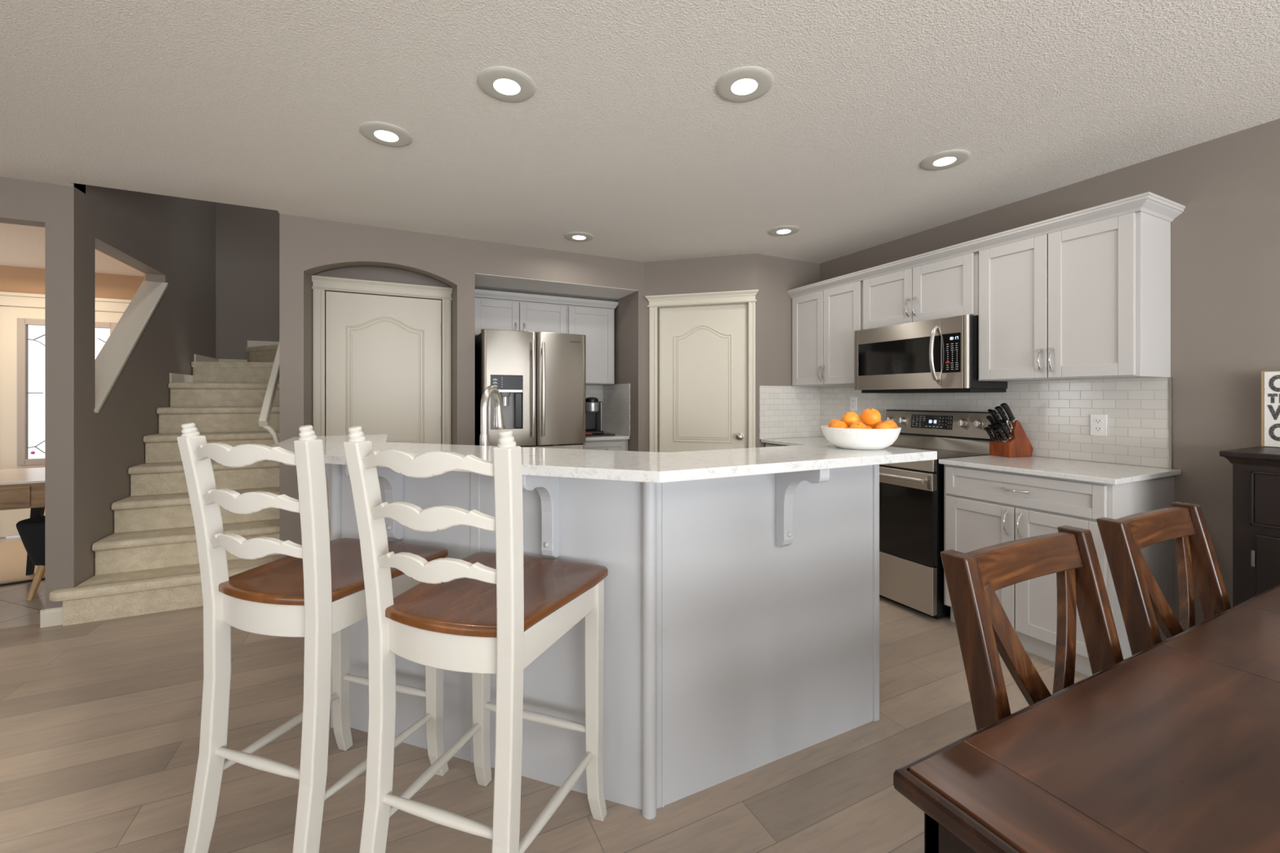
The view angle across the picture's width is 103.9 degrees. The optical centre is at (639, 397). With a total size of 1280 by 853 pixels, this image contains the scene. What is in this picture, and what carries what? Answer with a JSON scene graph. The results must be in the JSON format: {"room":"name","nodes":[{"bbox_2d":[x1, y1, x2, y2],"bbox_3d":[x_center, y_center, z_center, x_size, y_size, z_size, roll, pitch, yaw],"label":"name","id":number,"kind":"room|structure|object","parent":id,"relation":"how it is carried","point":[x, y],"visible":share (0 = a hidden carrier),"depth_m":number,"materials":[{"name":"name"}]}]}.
{"room":"kitchen","nodes":[
{"label":"kitchen","id":0,"kind":"room"},
{"bbox_2d":[0,248,146,537],"bbox_3d":[-5.428,0.037,3.220,3.470,2.440,2.730,0,0,-26],"label":"wall","id":1,"kind":"structure","parent":0,"point":[12,278],"depth_m":4.58,"materials":[{"name":"beige paint"}]},
{"bbox_2d":[0,291,131,537],"bbox_3d":[-5.302,0.157,4.673,1.200,2.200,0.080,0,0,-26],"label":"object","id":2,"kind":"structure","parent":1,"relation":"in","point":[22,329],"depth_m":4.53,"materials":[{"name":"beige"}]},
{"bbox_2d":[44,182,215,608],"bbox_3d":[-3.809,-1.243,3.988,0.113,5.000,2.690,0,0,-26],"label":"wall","id":3,"kind":"structure","parent":0,"point":[89,455],"depth_m":3.04,"materials":[{"name":"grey paint"}]},
{"bbox_2d":[40,608,44,627],"bbox_3d":[-3.820,1.210,3.865,0.014,0.095,2.502,0,0,-26],"label":"baseboard","id":4,"kind":"structure","parent":3,"relation":"attached to","point":[42,611],"depth_m":2.74,"materials":[{"name":"beige wood"}]},
{"bbox_2d":[93,280,168,413],"bbox_3d":[-3.539,-0.405,3.435,0.144,0.992,1.046,0,0,-26],"label":"trim","id":5,"kind":"structure","parent":3,"relation":"attached to","point":[116,351],"depth_m":3.43,"materials":[{"name":"beige"}]},
{"bbox_2d":[215,202,279,361],"bbox_3d":[-2.614,-1.243,5.890,3.930,5.000,0.120,0,0,-26],"label":"wall","id":6,"kind":"structure","parent":0,"point":[247,237],"depth_m":5.13,"materials":[{"name":"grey paint"}]},
{"bbox_2d":[0,176,644,558],"bbox_3d":[-3.084,0.037,3.341,6.629,2.440,0.890,0,0,-26],"label":"wall","id":7,"kind":"structure","parent":0,"point":[308,246],"depth_m":3.65,"materials":[{"name":"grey paint"}]},
{"bbox_2d":[40,606,62,627],"bbox_3d":[-3.234,1.210,2.764,0.097,0.095,0.014,0,0,-26],"label":"baseboard","id":8,"kind":"structure","parent":7,"relation":"attached to","point":[51,616],"depth_m":2.76,"materials":[{"name":"beige wood"}]},
{"bbox_2d":[257,342,279,444],"bbox_3d":[-2.697,-0.394,3.870,0.129,1.460,1.447,0,0,-26],"label":"handrail","id":9,"kind":"object","parent":7,"relation":"attached to","point":[267,406],"visible":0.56,"depth_m":3.35,"materials":[{"name":"beige wood"}]},
{"bbox_2d":[311,275,452,541],"bbox_3d":[-1.958,0.190,3.861,0.991,2.134,0.144,0,0,-26],"label":"door","id":10,"kind":"structure","parent":7,"relation":"in","point":[382,355],"depth_m":3.81,"materials":[{"name":"beige wood"}]},
{"bbox_2d":[475,297,566,337],"bbox_3d":[-1.113,-0.680,4.488,0.862,0.325,0.394,0,0,-26],"label":"upper cabinet","id":11,"kind":"object","parent":7,"relation":"attached to","point":[490,313],"visible":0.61,"depth_m":4.34,"materials":[{"name":"grey paint"}]},
{"bbox_2d":[566,305,614,385],"bbox_3d":[-0.511,-0.486,4.772,0.468,0.714,0.376,0,0,-26],"label":"upper cabinet","id":12,"kind":"object","parent":7,"relation":"attached to","point":[597,324],"visible":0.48,"depth_m":4.66,"materials":[{"name":"grey paint"}]},
{"bbox_2d":[475,288,618,309],"bbox_3d":[-0.891,-0.873,4.594,1.356,0.060,0.361,0,0,-26],"label":"crown molding","id":13,"kind":"structure","parent":12,"relation":"attached to","point":[478,293],"depth_m":4.43,"materials":[{"name":"grey paint"}]},
{"bbox_2d":[585,385,603,401],"bbox_3d":[-0.606,0.107,4.951,0.514,0.469,0.008,0,0,-26],"label":"backsplash","id":14,"kind":"structure","parent":7,"relation":"attached to","point":[591,391],"depth_m":5.02,"materials":[{"name":"tile"}]},
{"bbox_2d":[603,383,630,435],"bbox_3d":[-0.232,0.107,4.781,0.008,0.469,0.640,0,0,-26],"label":"backsplash","id":15,"kind":"structure","parent":7,"relation":"attached to","point":[616,397],"depth_m":4.73,"materials":[{"name":"tile"}]},
{"bbox_2d":[0,535,1088,852],"bbox_3d":[-1.446,1.307,1.008,8.685,0.100,10.320,0,0,-26],"label":"floor","id":16,"kind":"structure","parent":0,"point":[100,721],"depth_m":1.71,"materials":[{"name":"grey wood"}]},
{"bbox_2d":[0,540,44,586],"bbox_3d":[-5.152,1.251,3.538,2.645,0.010,1.722,0,0,-26],"label":"rug","id":17,"kind":"object","parent":16,"relation":"on","point":[13,555],"visible":0.21,"depth_m":3.75,"materials":[{"name":"beige carpet"}]},
{"bbox_2d":[0,467,44,575],"bbox_3d":[-4.388,0.882,3.150,1.480,0.750,0.820,0,0,-28],"label":"desk","id":18,"kind":"object","parent":17,"relation":"on","point":[20,488],"visible":0.35,"depth_m":3.07,"materials":[{"name":"brown wood"}]},
{"bbox_2d":[16,515,44,600],"bbox_3d":[-3.786,1.015,3.254,0.334,0.492,0.334,0,0,44],"label":"chair","id":19,"kind":"object","parent":16,"relation":"on","point":[31,531],"visible":0.25,"depth_m":3.12,"materials":[{"name":"black fabric"}]},
{"bbox_2d":[48,340,279,626],"bbox_3d":[-3.022,0.272,4.208,1.675,1.970,2.544,0,0,-26],"label":"staircase","id":20,"kind":"structure","parent":16,"relation":"on","point":[149,564],"depth_m":3.39,"materials":[{"name":"beige carpet"}]},
{"bbox_2d":[177,422,448,852],"bbox_3d":[-0.935,0.662,1.496,0.472,1.191,0.548,0,0,17],"label":"bar stool","id":21,"kind":"object","parent":16,"relation":"on","point":[315,593],"visible":0.95,"depth_m":1.32,"materials":[{"name":"white paint"}]},
{"bbox_2d":[343,426,608,852],"bbox_3d":[-0.396,0.662,1.329,0.472,1.191,0.548,0,0,19],"label":"bar stool","id":22,"kind":"object","parent":16,"relation":"on","point":[482,615],"visible":1,"depth_m":1.17,"materials":[{"name":"white paint"}]},
{"bbox_2d":[475,328,585,449],"bbox_3d":[-0.955,0.368,4.159,0.797,1.737,0.926,0,0,-26],"label":"refrigerator","id":23,"kind":"object","parent":16,"relation":"on","point":[539,378],"visible":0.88,"depth_m":3.81,"materials":[{"name":"silver metal"}]},
{"bbox_2d":[282,462,879,819],"bbox_3d":[-0.272,0.738,2.066,2.418,1.038,1.282,0,0,8],"label":"breakfast bar","id":24,"kind":"object","parent":16,"relation":"on","point":[741,614],"visible":0.65,"depth_m":1.66,"materials":[{"name":"grey paint"}]},
{"bbox_2d":[270,434,937,483],"bbox_3d":[-0.355,0.202,1.862,2.769,0.030,0.982,0,0,12],"label":"countertop","id":25,"kind":"structure","parent":24,"relation":"on","point":[599,464],"depth_m":1.57,"materials":[{"name":"white stone"}]},
{"bbox_2d":[820,425,901,449],"bbox_3d":[0.819,0.147,1.867,0.275,0.078,0.275,0,0,-26],"label":"fruit bowl","id":26,"kind":"object","parent":25,"relation":"on","point":[845,438],"visible":0.95,"depth_m":1.76,"materials":[{"name":"white ceramic"}]},
{"bbox_2d":[828,418,840,427],"bbox_3d":[0.744,0.108,1.899,0.058,0.056,0.058,0,0,-18],"label":"orange","id":27,"kind":"object","parent":26,"relation":"in","point":[832,421],"visible":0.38,"depth_m":1.89,"materials":[{"name":"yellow food"}]},
{"bbox_2d":[831,421,848,428],"bbox_3d":[0.729,0.114,1.831,0.061,0.058,0.061,0,0,-37],"label":"orange","id":28,"kind":"object","parent":26,"relation":"in","point":[837,424],"visible":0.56,"depth_m":1.81,"materials":[{"name":"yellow food"}]},
{"bbox_2d":[841,411,859,427],"bbox_3d":[0.779,0.081,1.855,0.060,0.059,0.061,0,0,-34],"label":"orange","id":29,"kind":"object","parent":26,"relation":"in","point":[849,418],"visible":0.72,"depth_m":1.83,"materials":[{"name":"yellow food"}]},
{"bbox_2d":[848,422,866,428],"bbox_3d":[0.778,0.115,1.789,0.057,0.057,0.057,0,0,-32],"label":"orange","id":30,"kind":"object","parent":26,"relation":"in","point":[856,424],"visible":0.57,"depth_m":1.77,"materials":[{"name":"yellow food"}]},
{"bbox_2d":[871,420,882,429],"bbox_3d":[0.885,0.102,1.889,0.056,0.058,0.058,0,0,-22],"label":"orange","id":31,"kind":"object","parent":26,"relation":"in","point":[880,421],"visible":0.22,"depth_m":1.86,"materials":[{"name":"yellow food"}]},
{"bbox_2d":[875,422,892,429],"bbox_3d":[0.869,0.117,1.787,0.058,0.057,0.060,0,0,10],"label":"orange","id":32,"kind":"object","parent":26,"relation":"in","point":[882,425],"visible":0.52,"depth_m":1.77,"materials":[{"name":"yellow food"}]},
{"bbox_2d":[882,420,897,428],"bbox_3d":[0.911,0.113,1.837,0.059,0.061,0.061,0,0,42],"label":"orange","id":33,"kind":"object","parent":26,"relation":"in","point":[894,425],"visible":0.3,"depth_m":1.81,"materials":[{"name":"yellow food"}]},
{"label":"orange","id":34,"kind":"object","parent":26,"relation":"in","visible":0},
{"bbox_2d":[860,408,880,426],"bbox_3d":[0.843,0.070,1.832,0.067,0.064,0.067,0,0,2],"label":"orange","id":35,"kind":"object","parent":34,"relation":"on","point":[869,416],"visible":1,"depth_m":1.81,"materials":[{"name":"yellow food"}]},
{"bbox_3d":[-0.223,0.357,2.314,1.750,0.025,1.366,0,0,-26],"label":"countertop","id":36,"kind":"structure","parent":24,"relation":"on","visible":0},
{"bbox_2d":[479,385,505,445],"bbox_3d":[-0.615,0.146,2.179,0.118,0.398,0.225,0,0,5],"label":"faucet","id":37,"kind":"object","parent":36,"relation":"on","point":[499,423],"visible":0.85,"depth_m":2.11,"materials":[{"name":"silver metal"}]},
{"bbox_2d":[582,439,627,450],"bbox_3d":[-0.453,0.815,4.661,0.505,0.885,0.656,0,0,-26],"label":"base cabinet","id":38,"kind":"object","parent":16,"relation":"on","point":[621,444],"visible":0.2,"depth_m":4.42,"materials":[{"name":"grey paint"}]},
{"bbox_2d":[585,431,629,440],"bbox_3d":[-0.463,0.356,4.660,0.512,0.029,0.640,0,0,-26],"label":"countertop","id":39,"kind":"structure","parent":38,"relation":"on","point":[617,437],"depth_m":4.42,"materials":[{"name":"white stone"}]},
{"bbox_2d":[585,432,615,435],"bbox_3d":[-0.453,0.337,4.620,0.360,0.008,0.300,0,0,-26],"label":"tray","id":40,"kind":"object","parent":39,"relation":"on","point":[604,433],"visible":0.3,"depth_m":4.52,"materials":[{"name":"black plastic"}]},
{"bbox_2d":[585,397,604,434],"bbox_3d":[-0.466,0.164,4.624,0.220,0.337,0.220,0,0,-26],"label":"coffee maker","id":41,"kind":"object","parent":40,"relation":"on","point":[593,407],"visible":0.81,"depth_m":4.59,"materials":[{"name":"black plastic"}]},
{"bbox_2d":[765,442,786,447],"bbox_3d":[1.444,0.812,3.954,0.664,0.889,0.705,0,0,-26],"label":"base cabinet","id":42,"kind":"object","parent":16,"relation":"on","point":[767,445],"visible":0.02,"depth_m":4.05,"materials":[{"name":"grey paint"}]},
{"bbox_2d":[760,436,830,445],"bbox_3d":[1.443,0.354,3.947,0.656,0.024,0.704,0,0,-26],"label":"countertop","id":43,"kind":"structure","parent":42,"relation":"on","point":[811,440],"depth_m":3.98,"materials":[{"name":"white stone"}]},
{"bbox_2d":[879,409,1000,619],"bbox_3d":[1.738,0.673,3.267,0.720,1.168,0.762,0,0,-26],"label":"range","id":44,"kind":"object","parent":16,"relation":"on","point":[912,494],"visible":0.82,"depth_m":2.98,"materials":[{"name":"silver metal"}]},
{"bbox_2d":[888,444,989,461],"bbox_3d":[1.724,0.349,3.261,0.560,0.015,0.762,0,0,-26],"label":"cooktop","id":45,"kind":"object","parent":44,"relation":"in","point":[943,452],"depth_m":3.17,"materials":[{"name":"black glass"}]},
{"bbox_2d":[940,525,1123,731],"bbox_3d":[0.873,0.770,0.775,0.443,0.973,0.553,0,0,-26],"label":"dining chair","id":46,"kind":"object","parent":16,"relation":"on","point":[984,628],"visible":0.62,"depth_m":0.95,"materials":[{"name":"brown wood"}]},
{"bbox_2d":[944,464,1174,676],"bbox_3d":[2.108,0.812,2.592,0.664,0.889,0.735,0,0,-26],"label":"base cabinet","id":47,"kind":"object","parent":16,"relation":"on","point":[984,508],"visible":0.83,"depth_m":2.39,"materials":[{"name":"grey paint"}]},
{"bbox_2d":[938,454,1181,484],"bbox_3d":[2.115,0.354,2.583,0.644,0.024,0.763,0,0,-26],"label":"countertop","id":48,"kind":"structure","parent":47,"relation":"on","point":[1079,470],"depth_m":2.43,"materials":[{"name":"white stone"}]},
{"bbox_2d":[989,419,1033,457],"bbox_3d":[2.182,0.235,2.945,0.180,0.213,0.125,0,0,-16],"label":"knife block","id":49,"kind":"object","parent":48,"relation":"on","point":[1020,446],"visible":0.77,"depth_m":2.89,"materials":[{"name":"brown wood"}]},
{"bbox_2d":[983,426,995,441],"bbox_3d":[2.062,0.214,2.956,0.078,0.086,0.024,0,0,-16],"label":"knife","id":50,"kind":"object","parent":49,"relation":"in","point":[987,429],"visible":1,"depth_m":2.95,"materials":[{"name":"black plastic"}]},
{"bbox_2d":[986,415,995,428],"bbox_3d":[2.084,0.150,2.965,0.083,0.090,0.021,0,0,-16],"label":"knife","id":51,"kind":"object","parent":49,"relation":"in","point":[989,418],"visible":0.59,"depth_m":2.96,"materials":[{"name":"black plastic"}]},
{"bbox_2d":[987,424,995,437],"bbox_3d":[2.083,0.198,2.954,0.078,0.086,0.024,0,0,-16],"label":"knife","id":52,"kind":"object","parent":49,"relation":"in","point":[989,426],"visible":0.36,"depth_m":2.94,"materials":[{"name":"black plastic"}]},
{"bbox_2d":[989,409,1002,429],"bbox_3d":[2.088,0.127,2.933,0.103,0.113,0.030,0,0,-16],"label":"knife","id":53,"kind":"object","parent":49,"relation":"in","point":[993,412],"visible":0.93,"depth_m":2.92,"materials":[{"name":"black plastic"}]},
{"bbox_2d":[990,426,1002,441],"bbox_3d":[2.072,0.214,2.920,0.078,0.086,0.024,0,0,-16],"label":"knife","id":54,"kind":"object","parent":49,"relation":"in","point":[993,429],"visible":1,"depth_m":2.91,"materials":[{"name":"black plastic"}]},
{"bbox_2d":[994,424,1002,439],"bbox_3d":[2.094,0.198,2.918,0.078,0.086,0.024,0,0,-16],"label":"knife","id":55,"kind":"object","parent":49,"relation":"in","point":[996,426],"visible":0.28,"depth_m":2.91,"materials":[{"name":"black plastic"}]},
{"bbox_2d":[995,427,1008,442],"bbox_3d":[2.083,0.214,2.883,0.078,0.086,0.024,0,0,-16],"label":"knife","id":56,"kind":"object","parent":49,"relation":"in","point":[1000,430],"visible":1,"depth_m":2.88,"materials":[{"name":"black plastic"}]},
{"bbox_2d":[995,405,1009,424],"bbox_3d":[2.102,0.105,2.908,0.103,0.113,0.030,0,0,-16],"label":"knife","id":57,"kind":"object","parent":49,"relation":"in","point":[998,409],"visible":0.94,"depth_m":2.90,"materials":[{"name":"black plastic"}]},
{"bbox_2d":[1000,425,1012,439],"bbox_3d":[2.104,0.198,2.881,0.078,0.086,0.024,0,0,-16],"label":"knife","id":58,"kind":"object","parent":49,"relation":"in","point":[1004,428],"visible":1,"depth_m":2.88,"materials":[{"name":"black plastic"}]},
{"bbox_2d":[1002,420,1012,433],"bbox_3d":[2.114,0.167,2.884,0.067,0.077,0.014,0,0,-16],"label":"scissors","id":59,"kind":"object","parent":49,"relation":"in","point":[1007,426],"visible":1,"depth_m":2.88,"materials":[{"name":"black plastic"}]},
{"bbox_2d":[1000,403,1016,422],"bbox_3d":[2.117,0.087,2.883,0.103,0.113,0.025,0,0,-16],"label":"knife","id":60,"kind":"object","parent":49,"relation":"in","point":[1004,406],"visible":1,"depth_m":2.88,"materials":[{"name":"black plastic"}]},
{"bbox_2d":[893,584,1279,852],"bbox_3d":[1.466,0.877,0.675,2.013,0.760,0.994,0,0,-26],"label":"dining table","id":61,"kind":"object","parent":16,"relation":"on","point":[1173,746],"visible":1,"depth_m":0.68,"materials":[{"name":"brown wood"}]},
{"bbox_2d":[1096,502,1231,655],"bbox_3d":[1.392,0.770,1.028,0.443,0.973,0.553,0,0,-26],"label":"dining chair","id":62,"kind":"object","parent":16,"relation":"on","point":[1143,605],"visible":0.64,"depth_m":1.21,"materials":[{"name":"brown wood"}]},
{"bbox_2d":[1219,446,1279,607],"bbox_3d":[2.802,0.732,1.360,0.496,1.050,1.545,0,0,-26],"label":"sideboard","id":63,"kind":"object","parent":16,"relation":"on","point":[1255,469],"visible":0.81,"depth_m":1.88,"materials":[{"name":"brown wood"}]},
{"bbox_2d":[1261,370,1279,447],"bbox_3d":[2.704,0.048,1.990,0.037,0.318,0.300,0,0,-26],"label":"sign","id":64,"kind":"object","parent":63,"relation":"on","point":[1270,380],"visible":1,"depth_m":2.09,"materials":[{"name":"beige wood"}]},
{"bbox_2d":[475,273,638,301],"bbox_3d":[-0.803,-0.962,4.411,1.359,0.063,0.808,0,0,-26],"label":"ceiling","id":65,"kind":"structure","parent":0,"point":[482,282],"depth_m":4.27,"materials":[{"name":"white"}]},
{"bbox_2d":[0,0,1279,276],"bbox_3d":[-1.429,-1.333,0.972,8.685,0.300,10.240,0,0,-26],"label":"ceiling","id":66,"kind":"structure","parent":0,"point":[625,138],"depth_m":2.05,"materials":[{"name":"white paint"}]},
{"bbox_2d":[359,121,412,146],"bbox_3d":[-1.139,-1.179,2.251,0.214,0.011,0.214,0,0,-26],"label":"recessed light","id":67,"kind":"object","parent":66,"relation":"in","point":[386,134],"visible":1,"depth_m":2.23,"materials":[{"name":"white"}]},
{"bbox_2d":[477,66,535,102],"bbox_3d":[-0.503,-1.179,1.894,0.214,0.011,0.214,0,0,-26],"label":"recessed light","id":68,"kind":"object","parent":66,"relation":"in","point":[503,83],"visible":1,"depth_m":1.88,"materials":[{"name":"grey"}]},
{"bbox_2d":[564,231,593,241],"bbox_3d":[-0.447,-1.179,3.679,0.214,0.011,0.214,0,0,-26],"label":"recessed light","id":69,"kind":"object","parent":66,"relation":"in","point":[573,236],"visible":1,"depth_m":3.66,"materials":[{"name":"white"}]},
{"bbox_2d":[715,66,773,102],"bbox_3d":[0.394,-1.179,1.894,0.214,0.011,0.214,0,0,-26],"label":"recessed light","id":70,"kind":"object","parent":66,"relation":"in","point":[745,83],"visible":1,"depth_m":1.88,"materials":[{"name":"white"}]},
{"bbox_2d":[768,225,799,235],"bbox_3d":[1.017,-1.179,3.547,0.214,0.011,0.214,0,0,-26],"label":"recessed light","id":71,"kind":"object","parent":66,"relation":"in","point":[784,230],"visible":1,"depth_m":3.53,"materials":[{"name":"white"}]},
{"bbox_2d":[920,149,970,170],"bbox_3d":[1.515,-1.179,2.492,0.214,0.011,0.214,0,0,-26],"label":"recessed light","id":72,"kind":"object","parent":66,"relation":"in","point":[946,159],"visible":1,"depth_m":2.48,"materials":[{"name":"white"}]},
{"bbox_2d":[644,253,819,452],"bbox_3d":[0.815,0.037,4.295,1.552,2.440,0.383,0,0,-2],"label":"wall","id":73,"kind":"structure","parent":0,"point":[772,276],"depth_m":4.22,"materials":[{"name":"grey paint"}]},
{"bbox_2d":[645,289,758,452],"bbox_3d":[0.523,0.190,4.259,0.950,2.134,0.144,0,0,16],"label":"door","id":74,"kind":"structure","parent":73,"relation":"in","point":[705,366],"depth_m":4.25,"materials":[{"name":"beige wood"}]},
{"bbox_2d":[759,386,819,439],"bbox_3d":[1.282,0.121,4.266,0.666,0.440,0.008,0,0,-26],"label":"backsplash","id":75,"kind":"structure","parent":73,"relation":"attached to","point":[784,411],"depth_m":4.25,"materials":[{"name":"tile"}]},
{"bbox_2d":[819,118,1279,625],"bbox_3d":[2.951,0.037,1.763,0.120,2.440,7.820,0,0,-26],"label":"wall","id":76,"kind":"structure","parent":0,"point":[1225,240],"depth_m":2.30,"materials":[{"name":"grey paint"}]},
{"bbox_2d":[791,280,862,386],"bbox_3d":[1.577,-0.480,4.016,0.370,0.765,0.712,0,0,-26],"label":"upper cabinet","id":77,"kind":"object","parent":76,"relation":"attached to","point":[824,323],"visible":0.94,"depth_m":3.92,"materials":[{"name":"grey paint"}]},
{"bbox_2d":[862,251,978,329],"bbox_3d":[1.909,-0.672,3.336,0.370,0.382,0.800,0,0,-26],"label":"upper cabinet","id":78,"kind":"object","parent":76,"relation":"attached to","point":[948,287],"visible":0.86,"depth_m":3.21,"materials":[{"name":"grey paint"}]},
{"bbox_2d":[854,314,1007,393],"bbox_3d":[1.863,-0.256,3.308,0.461,0.446,0.794,0,0,-26],"label":"microwave","id":79,"kind":"object","parent":78,"relation":"attached to","point":[940,355],"visible":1,"depth_m":3.13,"materials":[{"name":"silver metal"}]},
{"bbox_2d":[819,377,1168,468],"bbox_3d":[2.072,0.121,3.418,0.008,0.440,2.221,0,0,-26],"label":"backsplash","id":80,"kind":"structure","parent":76,"relation":"attached to","point":[1054,415],"depth_m":2.77,"materials":[{"name":"tile"}]},
{"bbox_2d":[849,396,857,410],"bbox_3d":[1.738,0.049,4.081,0.008,0.115,0.070,0,0,-26],"label":"wall outlet","id":81,"kind":"object","parent":80,"relation":"attached to","point":[853,400],"visible":1,"depth_m":4.08,"materials":[{"name":"white plastic"}]},
{"bbox_2d":[1090,413,1106,436],"bbox_3d":[2.433,0.145,2.659,0.008,0.115,0.070,0,0,-26],"label":"wall outlet","id":82,"kind":"object","parent":80,"relation":"attached to","point":[1098,421],"visible":1,"depth_m":2.66,"materials":[{"name":"white plastic"}]},
{"bbox_2d":[1093,418,1102,423],"bbox_3d":[2.431,0.124,2.658,0.004,0.027,0.034,0,0,-26],"label":"socket","id":83,"kind":"object","parent":82,"relation":"attached to","point":[1095,420],"depth_m":2.66,"materials":[{"name":"white plastic"}]},
{"bbox_2d":[1093,426,1102,431],"bbox_3d":[2.431,0.166,2.658,0.004,0.027,0.034,0,0,-26],"label":"socket","id":84,"kind":"object","parent":82,"relation":"attached to","point":[1096,428],"depth_m":2.66,"materials":[{"name":"white plastic"}]},
{"bbox_2d":[978,210,1170,382],"bbox_3d":[2.241,-0.480,2.656,0.370,0.765,0.708,0,0,-26],"label":"upper cabinet","id":85,"kind":"object","parent":76,"relation":"attached to","point":[1091,300],"visible":1,"depth_m":2.47,"materials":[{"name":"grey paint"}]},
{"bbox_2d":[786,191,1185,297],"bbox_3d":[1.915,-0.878,3.312,0.380,0.060,2.272,0,0,-26],"label":"crown molding","id":86,"kind":"structure","parent":85,"relation":"attached to","point":[1148,202],"depth_m":2.67,"materials":[{"name":"grey paint"}]},
{"bbox_2d":[1168,377,1172,468],"bbox_3d":[2.559,0.122,2.415,0.012,0.440,0.008,0,0,-26],"label":"trim","id":87,"kind":"structure","parent":76,"relation":"attached to","point":[1170,378],"depth_m":2.41,"materials":[{"name":"silver metal"}]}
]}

